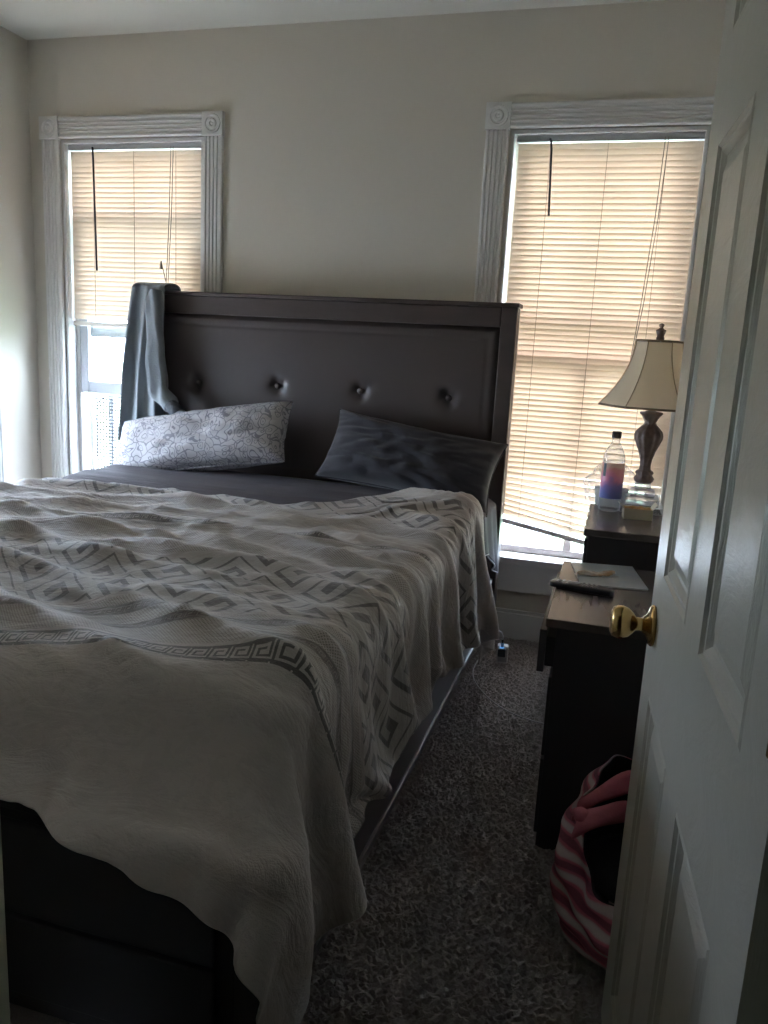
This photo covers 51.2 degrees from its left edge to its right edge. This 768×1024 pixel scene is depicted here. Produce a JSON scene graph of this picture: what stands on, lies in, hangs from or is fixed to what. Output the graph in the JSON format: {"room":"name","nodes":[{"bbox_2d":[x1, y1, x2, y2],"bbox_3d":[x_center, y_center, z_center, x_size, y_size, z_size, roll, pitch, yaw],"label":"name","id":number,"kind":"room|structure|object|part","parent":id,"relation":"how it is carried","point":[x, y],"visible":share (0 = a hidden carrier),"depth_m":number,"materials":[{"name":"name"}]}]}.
{"room":"bedroom","nodes":[
{"label":"bedroom","id":0,"kind":"room"},
{"bbox_2d":[0,26,41,483],"bbox_3d":[-2.127,-0.654,2.465,0.140,2.440,2.890,6,12,16],"label":"wall","id":1,"kind":"structure","parent":0,"point":[18,322],"depth_m":3.65,"materials":[{"name":"paint"}]},
{"bbox_2d":[0,374,4,481],"bbox_3d":[-1.930,-0.729,3.166,0.225,1.907,0.910,6,12,16],"label":"window","id":2,"kind":"structure","parent":1,"relation":"in","point":[2,466],"depth_m":3.65,"materials":[{"name":"white paint"}]},
{"bbox_2d":[9,637,605,1023],"bbox_3d":[-0.840,0.839,1.569,3.400,0.011,4.660,6,12,16],"label":"floor","id":3,"kind":"structure","parent":0,"point":[459,924],"depth_m":1.76,"materials":[{"name":"carpet"}]},
{"bbox_2d":[0,291,522,1023],"bbox_3d":[-0.622,-0.019,2.409,1.681,1.376,2.290,6,12,16],"label":"bed","id":4,"kind":"object","parent":3,"relation":"on","point":[86,943],"visible":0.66,"depth_m":3.13,"materials":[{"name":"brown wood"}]},
{"bbox_3d":[-0.595,0.577,1.304,0.715,0.165,0.012,6,12,16],"label":"storage drawer","id":5,"kind":"part","parent":4,"relation":"part of","materials":[{"name":"black"}]},
{"bbox_3d":[-0.604,0.738,1.337,0.715,0.145,0.012,6,12,16],"label":"storage drawer","id":6,"kind":"part","parent":4,"relation":"part of","materials":[{"name":"black wood"}]},
{"bbox_3d":[-0.962,0.636,1.454,1.671,0.442,0.061,6,12,16],"label":"footboard","id":7,"kind":"part","parent":4,"relation":"part of","materials":[{"name":"black wood"}]},
{"bbox_2d":[118,282,185,439],"bbox_3d":[-0.914,-0.631,3.483,0.444,0.707,0.237,9,13,28],"label":"draped cloth","id":8,"kind":"object","parent":4,"relation":"hanging from","point":[145,392],"visible":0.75,"depth_m":3.46,"materials":[{"name":"grey fabric"}]},
{"bbox_2d":[0,477,498,1023],"bbox_3d":[-0.699,0.340,2.240,1.828,0.712,1.996,6,12,16],"label":"comforter","id":9,"kind":"object","parent":4,"relation":"on","point":[205,699],"visible":1,"depth_m":1.37,"materials":[{"name":"fabric"}]},
{"bbox_3d":[-0.301,-0.490,3.373,1.541,0.625,0.026,6,12,16],"label":"tufted panel","id":10,"kind":"part","parent":4,"relation":"part of","materials":[{"name":"leather"}]},
{"bbox_3d":[-0.311,-0.214,3.443,1.681,1.376,0.095,6,12,16],"label":"headboard","id":11,"kind":"part","parent":4,"relation":"part of","materials":[{"name":"brown leather"}]},
{"bbox_3d":[0.111,0.550,2.282,0.052,0.188,2.145,6,12,16],"label":"rail","id":12,"kind":"part","parent":4,"relation":"part of","materials":[{"name":"brown wood"}]},
{"bbox_3d":[-0.642,0.231,2.467,1.560,0.349,2.090,6,12,16],"label":"mattress","id":13,"kind":"object","parent":4,"relation":"on","visible":0},
{"bbox_2d":[114,401,292,470],"bbox_3d":[-0.760,-0.293,3.311,0.831,0.372,0.246,6,12,16],"label":"pillow","id":14,"kind":"object","parent":13,"relation":"on","point":[247,435],"visible":0.91,"depth_m":3.21,"materials":[{"name":"fabric"}]},
{"bbox_2d":[63,464,396,504],"bbox_3d":[-0.540,0.141,2.809,1.666,0.398,1.150,6,12,16],"label":"sheet","id":15,"kind":"object","parent":13,"relation":"on","point":[271,489],"visible":0.23,"depth_m":3.03,"materials":[{"name":"grey fabric"}]},
{"bbox_2d":[315,409,507,516],"bbox_3d":[0.101,-0.198,3.088,0.723,0.342,0.243,6,12,16],"label":"pillow","id":16,"kind":"object","parent":13,"relation":"on","point":[364,450],"visible":0.94,"depth_m":3.01,"materials":[{"name":"grey fabric"}]},
{"bbox_2d":[483,498,497,572],"bbox_3d":[0.349,0.118,3.038,0.137,0.316,0.385,6,12,16],"label":"fitted sheet","id":17,"kind":"object","parent":13,"relation":"on","point":[490,522],"visible":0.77,"depth_m":3.06,"materials":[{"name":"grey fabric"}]},
{"bbox_2d":[496,643,508,663],"bbox_3d":[0.460,0.549,3.113,0.042,0.070,0.038,4,12,7],"label":"block","id":18,"kind":"object","parent":3,"relation":"on","point":[498,659],"visible":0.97,"depth_m":3.10,"materials":[{"name":"white plastic"}]},
{"bbox_2d":[497,643,505,656],"bbox_3d":[0.453,0.528,3.078,0.030,0.056,0.021,4,12,7],"label":"plug","id":19,"kind":"object","parent":18,"relation":"attached to","point":[501,650],"visible":1,"depth_m":3.07,"materials":[{"name":"black plastic"}]},
{"bbox_2d":[472,630,543,723],"bbox_3d":[0.582,0.615,2.678,0.283,0.126,0.959,-5,14,-34],"label":"charging cable","id":20,"kind":"object","parent":3,"relation":"on","point":[502,641],"visible":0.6,"depth_m":2.77,"materials":[{"name":"grey plastic"}]},
{"bbox_2d":[550,755,631,969],"bbox_3d":[0.540,0.703,1.633,0.369,0.369,0.381,8,13,23],"label":"tote bag","id":21,"kind":"object","parent":3,"relation":"on","point":[585,867],"visible":0.41,"depth_m":1.61,"materials":[{"name":"fabric"}]},
{"bbox_3d":[0.528,0.619,1.590,0.300,0.102,0.026,5,12,8],"label":"handle","id":22,"kind":"part","parent":21,"relation":"part of","materials":[{"name":"pink fabric"}]},
{"bbox_3d":[0.538,0.578,1.627,0.307,0.122,0.027,3,12,-1],"label":"handle","id":23,"kind":"part","parent":21,"relation":"part of","materials":[{"name":"pink fabric"}]},
{"bbox_2d":[533,561,655,849],"bbox_3d":[0.681,0.511,2.111,0.528,0.592,0.568,6,12,16],"label":"dresser","id":24,"kind":"object","parent":3,"relation":"on","point":[595,678],"visible":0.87,"depth_m":1.88,"materials":[{"name":"grey laminate"}]},
{"bbox_3d":[0.456,0.642,2.204,0.016,0.195,0.542,6,12,16],"label":"drawer","id":25,"kind":"part","parent":24,"relation":"part of","materials":[{"name":"grey laminate"}]},
{"bbox_3d":[0.467,0.440,2.162,0.016,0.200,0.542,6,12,16],"label":"drawer","id":26,"kind":"part","parent":24,"relation":"part of","materials":[{"name":"grey laminate"}]},
{"bbox_3d":[0.457,0.279,2.135,0.038,0.105,0.542,6,12,16],"label":"drawer","id":27,"kind":"part","parent":24,"relation":"part of","materials":[{"name":"grey laminate"}]},
{"bbox_2d":[549,579,613,596],"bbox_3d":[0.514,0.195,2.086,0.164,0.020,0.047,9,13,28],"label":"remote control","id":28,"kind":"object","parent":24,"relation":"on","point":[564,584],"visible":1,"depth_m":2.07,"materials":[{"name":"black plastic"}]},
{"bbox_2d":[571,562,648,590],"bbox_3d":[0.624,0.178,2.237,0.176,0.004,0.236,4,12,6],"label":"magazine","id":29,"kind":"object","parent":24,"relation":"on","point":[628,578],"visible":0.82,"depth_m":2.21,"materials":[{"name":"grey paper"}]},
{"bbox_2d":[575,570,617,576],"bbox_3d":[0.588,0.170,2.226,0.115,0.014,0.044,1,12,-10],"label":"paper packet","id":30,"kind":"object","parent":29,"relation":"on","point":[609,573],"visible":1,"depth_m":2.22,"materials":[{"name":"white paper"}]},
{"bbox_2d":[582,503,662,571],"bbox_3d":[0.862,0.371,2.600,0.463,0.690,0.457,6,12,16],"label":"end table","id":31,"kind":"object","parent":3,"relation":"on","point":[610,539],"visible":0.23,"depth_m":2.38,"materials":[{"name":"grey laminate"}]},
{"bbox_3d":[0.657,0.188,2.629,0.010,0.295,0.421,6,12,16],"label":"drawer","id":32,"kind":"part","parent":31,"relation":"part of","materials":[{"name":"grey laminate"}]},
{"bbox_2d":[588,486,628,507],"bbox_3d":[0.784,-0.097,2.750,0.197,0.157,0.069,6,12,16],"label":"plastic tub","id":33,"kind":"object","parent":31,"relation":"on","point":[599,501],"visible":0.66,"depth_m":2.75,"materials":[{"name":"white"}]},
{"bbox_2d":[599,431,624,498],"bbox_3d":[0.760,-0.135,2.660,0.073,0.264,0.073,6,12,16],"label":"water bottle","id":34,"kind":"object","parent":31,"relation":"on","point":[612,475],"visible":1,"depth_m":2.64,"materials":[{"name":"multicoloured plastic"}]},
{"bbox_3d":[0.727,-0.140,2.641,0.001,0.043,0.012,-3,13,-29],"label":"label panel","id":35,"kind":"part","parent":34,"relation":"part of","materials":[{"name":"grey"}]},
{"bbox_2d":[618,501,657,520],"bbox_3d":[0.813,-0.008,2.583,0.117,0.053,0.076,5,12,10],"label":"carton","id":36,"kind":"object","parent":31,"relation":"on","point":[628,512],"visible":1,"depth_m":2.55,"materials":[{"name":"beige cardboard"}]},
{"bbox_2d":[598,324,683,515],"bbox_3d":[0.885,-0.309,2.659,0.349,0.618,0.322,6,12,16],"label":"table lamp","id":37,"kind":"object","parent":31,"relation":"on","point":[650,380],"visible":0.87,"depth_m":2.57,"materials":[{"name":"fabric"}]},
{"bbox_3d":[0.892,-0.451,2.630,0.341,0.212,0.314,6,12,16],"label":"lamp shade","id":38,"kind":"part","parent":37,"relation":"part of","materials":[{"name":"beige fabric"}]},
{"bbox_2d":[0,0,662,39],"bbox_3d":[-0.480,-1.747,1.838,3.400,0.120,3.030,6,12,16],"label":"ceiling","id":39,"kind":"structure","parent":0,"point":[27,19],"depth_m":3.15,"materials":[{"name":"white paint"}]},
{"bbox_2d":[27,0,726,613],"bbox_3d":[-0.136,-0.751,3.456,3.400,2.440,0.140,6,12,16],"label":"wall","id":40,"kind":"structure","parent":0,"point":[354,150],"depth_m":3.24,"materials":[{"name":"paint"}]},
{"bbox_2d":[38,111,224,477],"bbox_3d":[-1.131,-0.807,3.752,0.911,1.907,0.225,6,12,16],"label":"window","id":41,"kind":"structure","parent":40,"relation":"in","point":[210,125],"depth_m":3.66,"materials":[{"name":"white paint"}]},
{"bbox_3d":[-1.126,-0.949,3.714,0.651,0.820,0.024,6,12,16],"label":"sash","id":42,"kind":"part","parent":41,"relation":"part of","materials":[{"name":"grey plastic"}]},
{"bbox_2d":[89,393,119,468],"bbox_3d":[-1.153,-0.299,3.883,0.626,0.561,0.029,6,12,16],"label":"fan","id":43,"kind":"object","parent":41,"relation":"attached to","point":[93,412],"visible":0.18,"depth_m":3.92,"materials":[{"name":"white plastic"}]},
{"bbox_3d":[-1.332,-0.316,3.943,0.025,0.505,0.012,6,12,16],"label":"post","id":44,"kind":"part","parent":43,"relation":"part of","materials":[{"name":"white plastic"}]},
{"bbox_3d":[-1.104,-1.224,3.685,0.651,0.843,0.024,6,12,16],"label":"sash","id":45,"kind":"part","parent":41,"relation":"part of","materials":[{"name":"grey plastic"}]},
{"bbox_3d":[-1.108,-1.679,3.489,0.727,0.088,0.018,6,12,16],"label":"head casing","id":46,"kind":"part","parent":41,"relation":"part of","materials":[{"name":"white paint"}]},
{"bbox_2d":[68,142,200,327],"bbox_3d":[-1.121,-1.239,3.612,0.677,0.803,0.059,6,12,16],"label":"window blind","id":47,"kind":"object","parent":41,"relation":"attached to","point":[136,207],"visible":0.84,"depth_m":3.60,"materials":[{"name":"beige plastic"}]},
{"bbox_3d":[-1.324,-1.249,3.666,0.002,0.757,0.002,6,12,16],"label":"ladder cord","id":48,"kind":"part","parent":47,"relation":"part of","materials":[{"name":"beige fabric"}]},
{"bbox_3d":[-1.139,-0.857,3.699,0.671,0.020,0.024,6,12,16],"label":"rail","id":49,"kind":"part","parent":47,"relation":"part of","materials":[{"name":"beige plastic"}]},
{"bbox_3d":[-1.123,-1.227,3.609,0.002,0.757,0.002,6,12,16],"label":"ladder cord","id":50,"kind":"part","parent":47,"relation":"part of","materials":[{"name":"beige fabric"}]},
{"bbox_3d":[-0.959,-1.293,3.535,0.067,0.600,0.014,5,12,8],"label":"pull cord","id":51,"kind":"part","parent":47,"relation":"part of","materials":[{"name":"beige fabric"}]},
{"bbox_2d":[496,607,544,642],"bbox_3d":[-0.218,0.392,3.614,3.120,0.130,0.016,6,12,16],"label":"baseboard","id":52,"kind":"structure","parent":40,"relation":"attached to","point":[514,624],"depth_m":3.38,"materials":[{"name":"white paint"}]},
{"bbox_2d":[474,97,714,596],"bbox_3d":[0.806,-0.594,3.210,0.911,1.907,0.225,6,12,16],"label":"window","id":53,"kind":"structure","parent":40,"relation":"in","point":[528,575],"depth_m":3.07,"materials":[{"name":"white paint"}]},
{"bbox_3d":[0.782,-0.605,3.123,0.903,1.662,0.018,6,12,16],"label":"casing","id":54,"kind":"part","parent":53,"relation":"part of","materials":[{"name":"white paint"}]},
{"bbox_3d":[0.780,0.195,3.431,0.711,0.052,0.105,6,12,16],"label":"sill","id":55,"kind":"part","parent":53,"relation":"part of","materials":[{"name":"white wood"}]},
{"bbox_3d":[0.783,-0.217,3.278,0.651,0.829,0.024,6,12,16],"label":"sash","id":56,"kind":"part","parent":53,"relation":"part of","materials":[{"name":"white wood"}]},
{"bbox_2d":[503,132,705,544],"bbox_3d":[0.799,-0.622,3.150,0.681,1.626,0.059,6,12,16],"label":"window blind","id":57,"kind":"object","parent":53,"relation":"attached to","point":[603,224],"visible":0.81,"depth_m":3.12,"materials":[{"name":"beige"}]},
{"bbox_3d":[0.598,-0.677,3.196,0.002,1.489,0.002,6,12,16],"label":"ladder cord","id":58,"kind":"part","parent":57,"relation":"part of","materials":[{"name":"beige fabric"}]},
{"bbox_3d":[0.763,0.107,3.309,0.668,0.131,0.024,6,12,16],"label":"rail","id":59,"kind":"part","parent":57,"relation":"part of","materials":[{"name":"beige plastic"}]},
{"bbox_3d":[0.799,-0.638,3.143,0.002,1.524,0.002,6,12,16],"label":"ladder cord","id":60,"kind":"part","parent":57,"relation":"part of","materials":[{"name":"white fabric"}]},
{"bbox_3d":[1.000,-0.598,3.090,0.002,1.560,0.002,6,12,16],"label":"ladder cord","id":61,"kind":"part","parent":57,"relation":"part of","materials":[{"name":"beige fabric"}]},
{"bbox_3d":[0.983,-0.900,3.025,0.067,0.965,0.014,5,12,8],"label":"pull cord","id":62,"kind":"part","parent":57,"relation":"part of","materials":[{"name":"white fabric"}]},
{"bbox_3d":[0.828,-1.466,2.947,0.727,0.088,0.018,6,12,16],"label":"head casing","id":63,"kind":"part","parent":53,"relation":"part of","materials":[{"name":"white paint"}]},
{"bbox_3d":[-0.955,-0.237,0.732,3.120,2.440,0.140,6,12,16],"label":"wall","id":64,"kind":"structure","parent":0,"visible":0},
{"bbox_2d":[0,822,9,1023],"bbox_3d":[-0.047,0.054,0.518,0.835,2.050,0.168,6,12,16],"label":"trim","id":65,"kind":"structure","parent":64,"relation":"attached to","point":[4,987],"depth_m":0.76,"materials":[{"name":"beige paint"}]},
{"bbox_2d":[601,0,767,1023],"bbox_3d":[0.381,0.043,0.908,0.167,1.935,0.770,5,12,12],"label":"door","id":66,"kind":"structure","parent":64,"relation":"in","point":[688,944],"depth_m":0.88,"materials":[{"name":"beige paint"}]},
{"bbox_3d":[0.388,0.176,1.272,0.054,0.054,0.054,5,12,12],"label":"knob","id":67,"kind":"part","parent":66,"relation":"part of","materials":[{"name":"gold metal"}]},
{"label":"outside","id":68,"kind":"structure","parent":0,"visible":0},
{"bbox_2d":[89,362,644,550],"bbox_3d":[7.704,-4.376,32.652,60.000,0.150,59.100,6,12,16],"label":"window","id":69,"kind":"structure","parent":68,"point":[101,371],"depth_m":15.52,"materials":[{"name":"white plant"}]},
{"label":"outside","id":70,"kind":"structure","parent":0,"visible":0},
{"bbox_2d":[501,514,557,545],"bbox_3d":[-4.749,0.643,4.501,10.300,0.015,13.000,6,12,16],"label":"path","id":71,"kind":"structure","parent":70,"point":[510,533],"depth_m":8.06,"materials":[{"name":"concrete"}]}
]}

